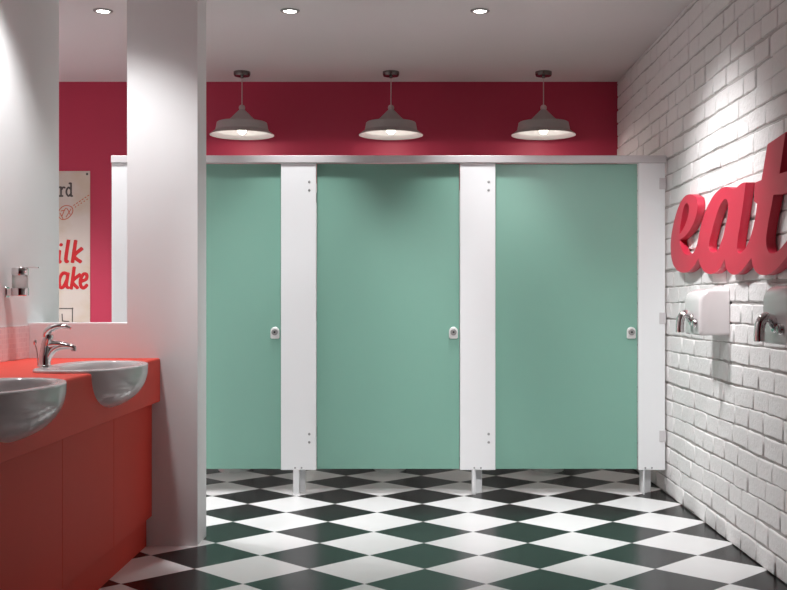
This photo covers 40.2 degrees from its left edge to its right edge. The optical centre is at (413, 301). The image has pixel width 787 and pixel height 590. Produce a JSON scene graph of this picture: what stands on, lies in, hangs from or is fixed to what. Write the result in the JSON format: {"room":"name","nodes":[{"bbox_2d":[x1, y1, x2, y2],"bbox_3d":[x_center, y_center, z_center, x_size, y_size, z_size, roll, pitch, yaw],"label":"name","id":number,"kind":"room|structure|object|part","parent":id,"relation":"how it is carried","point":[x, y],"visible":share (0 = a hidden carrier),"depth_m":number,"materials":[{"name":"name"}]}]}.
{"room":"public restroom","nodes":[
{"label":"public restroom","id":0,"kind":"room"},
{"bbox_2d":[0,0,58,326],"bbox_3d":[-1.849,-0.240,1.909,0.120,2.740,7.017,0,0,0],"label":"wall","id":1,"kind":"structure","parent":0,"point":[29,29],"depth_m":5.01,"materials":[{"name":"white paint"}]},
{"bbox_2d":[0,326,28,361],"bbox_3d":[-1.785,0.184,3.709,0.008,0.150,2.539,0,0,0],"label":"trim","id":2,"kind":"structure","parent":1,"relation":"attached to","point":[14,340],"depth_m":4.79,"materials":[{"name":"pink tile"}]},
{"bbox_2d":[4,267,38,296],"bbox_3d":[-1.718,-0.087,4.710,0.148,0.134,0.074,0,0,0],"label":"soap dispenser","id":3,"kind":"object","parent":1,"relation":"attached to","point":[19,275],"visible":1,"depth_m":4.68,"materials":[{"name":"silver metal"}]},
{"bbox_2d":[12,275,27,287],"bbox_3d":[-1.726,-0.089,4.710,0.067,0.055,0.067,0,0,0],"label":"glass cup","id":4,"kind":"object","parent":3,"relation":"on","point":[18,281],"depth_m":4.68,"materials":[{"name":"clear glass"}]},
{"bbox_2d":[0,440,61,589],"bbox_3d":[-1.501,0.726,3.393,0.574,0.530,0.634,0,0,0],"label":"cabinet door","id":5,"kind":"structure","parent":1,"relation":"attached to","point":[31,482],"depth_m":3.42,"materials":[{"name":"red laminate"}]},
{"bbox_2d":[0,358,159,462],"bbox_3d":[-1.482,0.360,3.709,0.612,0.200,2.539,0,0,0],"label":"countertop","id":6,"kind":"structure","parent":1,"relation":"attached to","point":[80,411],"depth_m":3.86,"materials":[{"name":"red laminate"}]},
{"bbox_2d":[0,378,66,442],"bbox_3d":[-1.252,0.335,3.200,0.367,0.174,0.672,0,0,0],"label":"basin","id":7,"kind":"object","parent":6,"relation":"in","point":[27,405],"visible":0.99,"depth_m":3.10,"materials":[{"name":"white ceramic"}]},
{"bbox_2d":[33,324,75,366],"bbox_3d":[-1.382,0.166,4.135,0.166,0.166,0.054,0,0,0],"label":"mixer tap","id":8,"kind":"object","parent":6,"relation":"on","point":[49,347],"visible":1,"depth_m":4.12,"materials":[{"name":"silver metal"}]},
{"bbox_3d":[-1.455,0.197,4.135,0.020,0.104,0.014,0,0,0],"label":"plug rod","id":9,"kind":"part","parent":8,"relation":"part of","materials":[{"name":"silver metal"}]},
{"bbox_3d":[-1.373,0.110,4.135,0.108,0.055,0.046,0,0,0],"label":"lever","id":10,"kind":"part","parent":8,"relation":"part of","materials":[{"name":"silver metal"}]},
{"bbox_3d":[-1.365,0.196,4.135,0.125,0.096,0.034,0,0,0],"label":"spout","id":11,"kind":"part","parent":8,"relation":"part of","materials":[{"name":"silver metal"}]},
{"bbox_2d":[33,360,147,407],"bbox_3d":[-1.252,0.335,4.232,0.367,0.174,0.672,0,0,0],"label":"basin","id":12,"kind":"object","parent":6,"relation":"in","point":[114,382],"visible":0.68,"depth_m":4.08,"materials":[{"name":"white ceramic"}]},
{"bbox_2d":[62,419,113,588],"bbox_3d":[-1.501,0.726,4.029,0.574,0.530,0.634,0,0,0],"label":"cabinet door","id":13,"kind":"structure","parent":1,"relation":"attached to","point":[87,455],"depth_m":3.98,"materials":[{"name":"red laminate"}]},
{"bbox_2d":[114,405,151,545],"bbox_3d":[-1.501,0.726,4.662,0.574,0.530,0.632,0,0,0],"label":"cabinet door","id":14,"kind":"structure","parent":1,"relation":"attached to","point":[133,430],"depth_m":4.63,"materials":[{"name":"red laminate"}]},
{"bbox_2d":[28,0,205,545],"bbox_3d":[-1.396,-0.240,5.085,0.786,2.740,0.210,0,0,0],"label":"wall","id":15,"kind":"structure","parent":0,"point":[166,39],"depth_m":4.98,"materials":[{"name":"white paint"}]},
{"bbox_2d":[28,322,126,323],"bbox_3d":[-1.559,0.101,5.085,0.460,0.006,0.210,0,0,0],"label":"trim","id":16,"kind":"structure","parent":15,"relation":"on","point":[40,322],"depth_m":4.98,"materials":[{"name":"white laminate"}]},
{"bbox_2d":[59,82,617,321],"bbox_3d":[-1.183,-0.240,7.910,5.635,2.740,0.100,0,0,0],"label":"wall","id":17,"kind":"structure","parent":0,"point":[304,118],"depth_m":7.86,"materials":[{"name":"red paint"}]},
{"bbox_2d":[59,171,89,321],"bbox_3d":[-2.657,-0.334,7.855,0.579,1.247,0.008,0,0,0],"label":"sign","id":18,"kind":"object","parent":17,"relation":"attached to","point":[74,186],"visible":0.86,"depth_m":7.86,"materials":[{"name":"beige paper"}]},
{"bbox_2d":[59,0,692,81],"bbox_3d":[-1.183,-1.640,3.180,5.635,0.060,9.560,0,0,0],"label":"ceiling","id":19,"kind":"structure","parent":0,"point":[327,40],"depth_m":6.62,"materials":[{"name":"paint"}]},
{"bbox_2d":[93,8,112,13],"bbox_3d":[-1.718,-1.607,5.940,0.108,0.010,0.108,0,0,0],"label":"recessed light","id":20,"kind":"object","parent":19,"relation":"in","point":[96,10],"visible":1,"depth_m":5.93,"materials":[{"name":"grey metal"}]},
{"bbox_2d":[209,70,273,139],"bbox_3d":[-1.203,-1.388,7.520,0.448,0.444,0.448,0,0,0],"label":"pendant lamp","id":21,"kind":"object","parent":19,"relation":"hanging from","point":[241,126],"visible":1,"depth_m":7.47,"materials":[{"name":"silver metal"}]},
{"bbox_3d":[-1.203,-1.256,7.520,0.448,0.180,0.448,0,0,0],"label":"lamp shade","id":22,"kind":"part","parent":21,"relation":"part of","materials":[{"name":"grey metal"}]},
{"bbox_3d":[-1.203,-1.216,7.520,0.064,0.084,0.064,0,0,0],"label":"bulb","id":23,"kind":"part","parent":21,"relation":"part of","materials":[{"name":"white glass"}]},
{"bbox_2d":[280,8,299,13],"bbox_3d":[-0.685,-1.607,5.940,0.108,0.010,0.108,0,0,0],"label":"recessed light","id":24,"kind":"object","parent":19,"relation":"in","point":[284,10],"visible":1,"depth_m":5.93,"materials":[{"name":"grey metal"}]},
{"bbox_2d":[359,70,422,139],"bbox_3d":[-0.161,-1.388,7.520,0.448,0.444,0.448,0,0,0],"label":"pendant lamp","id":25,"kind":"object","parent":19,"relation":"hanging from","point":[390,126],"visible":1,"depth_m":7.47,"materials":[{"name":"silver metal"}]},
{"bbox_3d":[-0.161,-1.256,7.520,0.448,0.180,0.448,0,0,0],"label":"lamp shade","id":26,"kind":"part","parent":25,"relation":"part of","materials":[{"name":"grey metal"}]},
{"bbox_3d":[-0.161,-1.216,7.520,0.064,0.084,0.064,0,0,0],"label":"bulb","id":27,"kind":"part","parent":25,"relation":"part of","materials":[{"name":"white glass"}]},
{"bbox_2d":[470,8,489,13],"bbox_3d":[0.365,-1.607,5.940,0.108,0.010,0.108,0,0,0],"label":"recessed light","id":28,"kind":"object","parent":19,"relation":"in","point":[476,10],"visible":1,"depth_m":5.93,"materials":[{"name":"grey metal"}]},
{"bbox_2d":[511,70,575,139],"bbox_3d":[0.906,-1.388,7.520,0.448,0.444,0.448,0,0,0],"label":"pendant lamp","id":29,"kind":"object","parent":19,"relation":"hanging from","point":[543,126],"visible":1,"depth_m":7.47,"materials":[{"name":"silver metal"}]},
{"bbox_3d":[0.906,-1.256,7.520,0.448,0.180,0.448,0,0,0],"label":"lamp shade","id":30,"kind":"part","parent":29,"relation":"part of","materials":[{"name":"grey metal"}]},
{"bbox_3d":[0.906,-1.216,7.520,0.064,0.084,0.064,0,0,0],"label":"bulb","id":31,"kind":"part","parent":29,"relation":"part of","materials":[{"name":"white glass"}]},
{"bbox_2d":[99,457,786,589],"bbox_3d":[-1.183,1.160,3.180,5.635,0.060,9.560,0,0,0],"label":"floor","id":32,"kind":"structure","parent":0,"point":[350,529],"depth_m":5.16,"materials":[{"name":"tile"}]},
{"bbox_2d":[62,521,145,589],"bbox_3d":[-1.251,1.061,3.709,0.022,0.138,2.539,0,0,0],"label":"plinth","id":33,"kind":"object","parent":32,"relation":"on","point":[94,577],"visible":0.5,"depth_m":4.41,"materials":[{"name":"red laminate"}]},
{"bbox_2d":[218,469,249,472],"bbox_3d":[-1.215,0.738,7.441,0.396,0.785,0.803,0,0,0],"label":"toilet","id":34,"kind":"object","parent":32,"relation":"on","point":[220,470],"visible":0.02,"depth_m":7.12,"materials":[{"name":"ceramic"}]},
{"bbox_2d":[111,155,666,494],"bbox_3d":[-0.148,0.136,7.074,3.252,1.988,1.571,0,0,0],"label":"frame","id":35,"kind":"object","parent":32,"relation":"on","point":[298,172],"visible":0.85,"depth_m":6.30,"materials":[{"name":"laminate"}]},
{"bbox_2d":[206,164,280,468],"bbox_3d":[-1.204,0.085,6.327,0.844,1.796,0.040,0,0,1],"label":"door","id":36,"kind":"structure","parent":35,"relation":"attached to","point":[243,201],"depth_m":6.33,"materials":[{"name":"teal laminate"}]},
{"bbox_3d":[-0.818,0.177,6.311,0.037,0.037,0.013,0,0,0],"label":"turn knob","id":37,"kind":"part","parent":36,"relation":"part of","materials":[{"name":"grey metal"}]},
{"bbox_3d":[-0.677,0.085,7.131,0.018,1.800,1.423,0,0,0],"label":"divider panel","id":38,"kind":"part","parent":35,"relation":"part of","materials":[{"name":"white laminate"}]},
{"bbox_2d":[316,164,459,468],"bbox_3d":[-0.156,0.085,6.327,0.848,1.796,0.040,0,0,1],"label":"door","id":39,"kind":"structure","parent":35,"relation":"attached to","point":[388,311],"depth_m":6.33,"materials":[{"name":"teal laminate"}]},
{"bbox_3d":[-0.148,-0.837,6.312,3.252,0.043,0.048,0,0,0],"label":"head rail","id":40,"kind":"part","parent":35,"relation":"part of","materials":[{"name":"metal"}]},
{"bbox_2d":[495,164,636,468],"bbox_3d":[0.893,0.085,6.327,0.843,1.796,0.040,0,0,1],"label":"door","id":41,"kind":"structure","parent":35,"relation":"attached to","point":[566,234],"depth_m":6.33,"materials":[{"name":"teal laminate"}]},
{"bbox_3d":[1.278,0.177,6.311,0.037,0.037,0.013,0,0,0],"label":"turn knob","id":42,"kind":"part","parent":41,"relation":"part of","materials":[{"name":"grey metal"}]},
{"bbox_2d":[374,469,404,472],"bbox_3d":[-0.165,0.738,7.441,0.396,0.785,0.803,0,0,0],"label":"toilet","id":43,"kind":"object","parent":32,"relation":"on","point":[377,470],"visible":0.02,"depth_m":7.12,"materials":[{"name":"ceramic"}]},
{"bbox_2d":[532,469,563,472],"bbox_3d":[0.905,0.738,7.441,0.396,0.785,0.803,0,0,0],"label":"toilet","id":44,"kind":"object","parent":32,"relation":"on","point":[538,470],"visible":0.04,"depth_m":7.12,"materials":[{"name":"ceramic"}]},
{"bbox_2d":[617,0,786,583],"bbox_3d":[1.558,-0.240,3.130,0.155,2.740,9.460,0,0,0],"label":"wall","id":45,"kind":"structure","parent":0,"point":[709,95],"depth_m":5.20,"materials":[{"name":"brick"}]},
{"bbox_2d":[676,289,729,335],"bbox_3d":[1.371,0.048,5.188,0.220,0.220,0.285,0,0,0],"label":"dryer","id":46,"kind":"object","parent":45,"relation":"attached to","point":[706,312],"visible":1,"depth_m":5.05,"materials":[{"name":"white plastic"}]},
{"bbox_2d":[671,132,786,274],"bbox_3d":[1.460,-0.385,4.981,0.039,0.548,2.103,0,0,0],"label":"word sign","id":47,"kind":"object","parent":45,"relation":"attached to","point":[761,254],"visible":1,"depth_m":4.79,"materials":[{"name":"red plastic"}]},
{"bbox_2d":[754,285,786,345],"bbox_3d":[1.371,0.048,3.998,0.220,0.220,0.285,0,0,0],"label":"dryer","id":48,"kind":"object","parent":45,"relation":"attached to","point":[770,327],"visible":1,"depth_m":3.97,"materials":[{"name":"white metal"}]}
]}

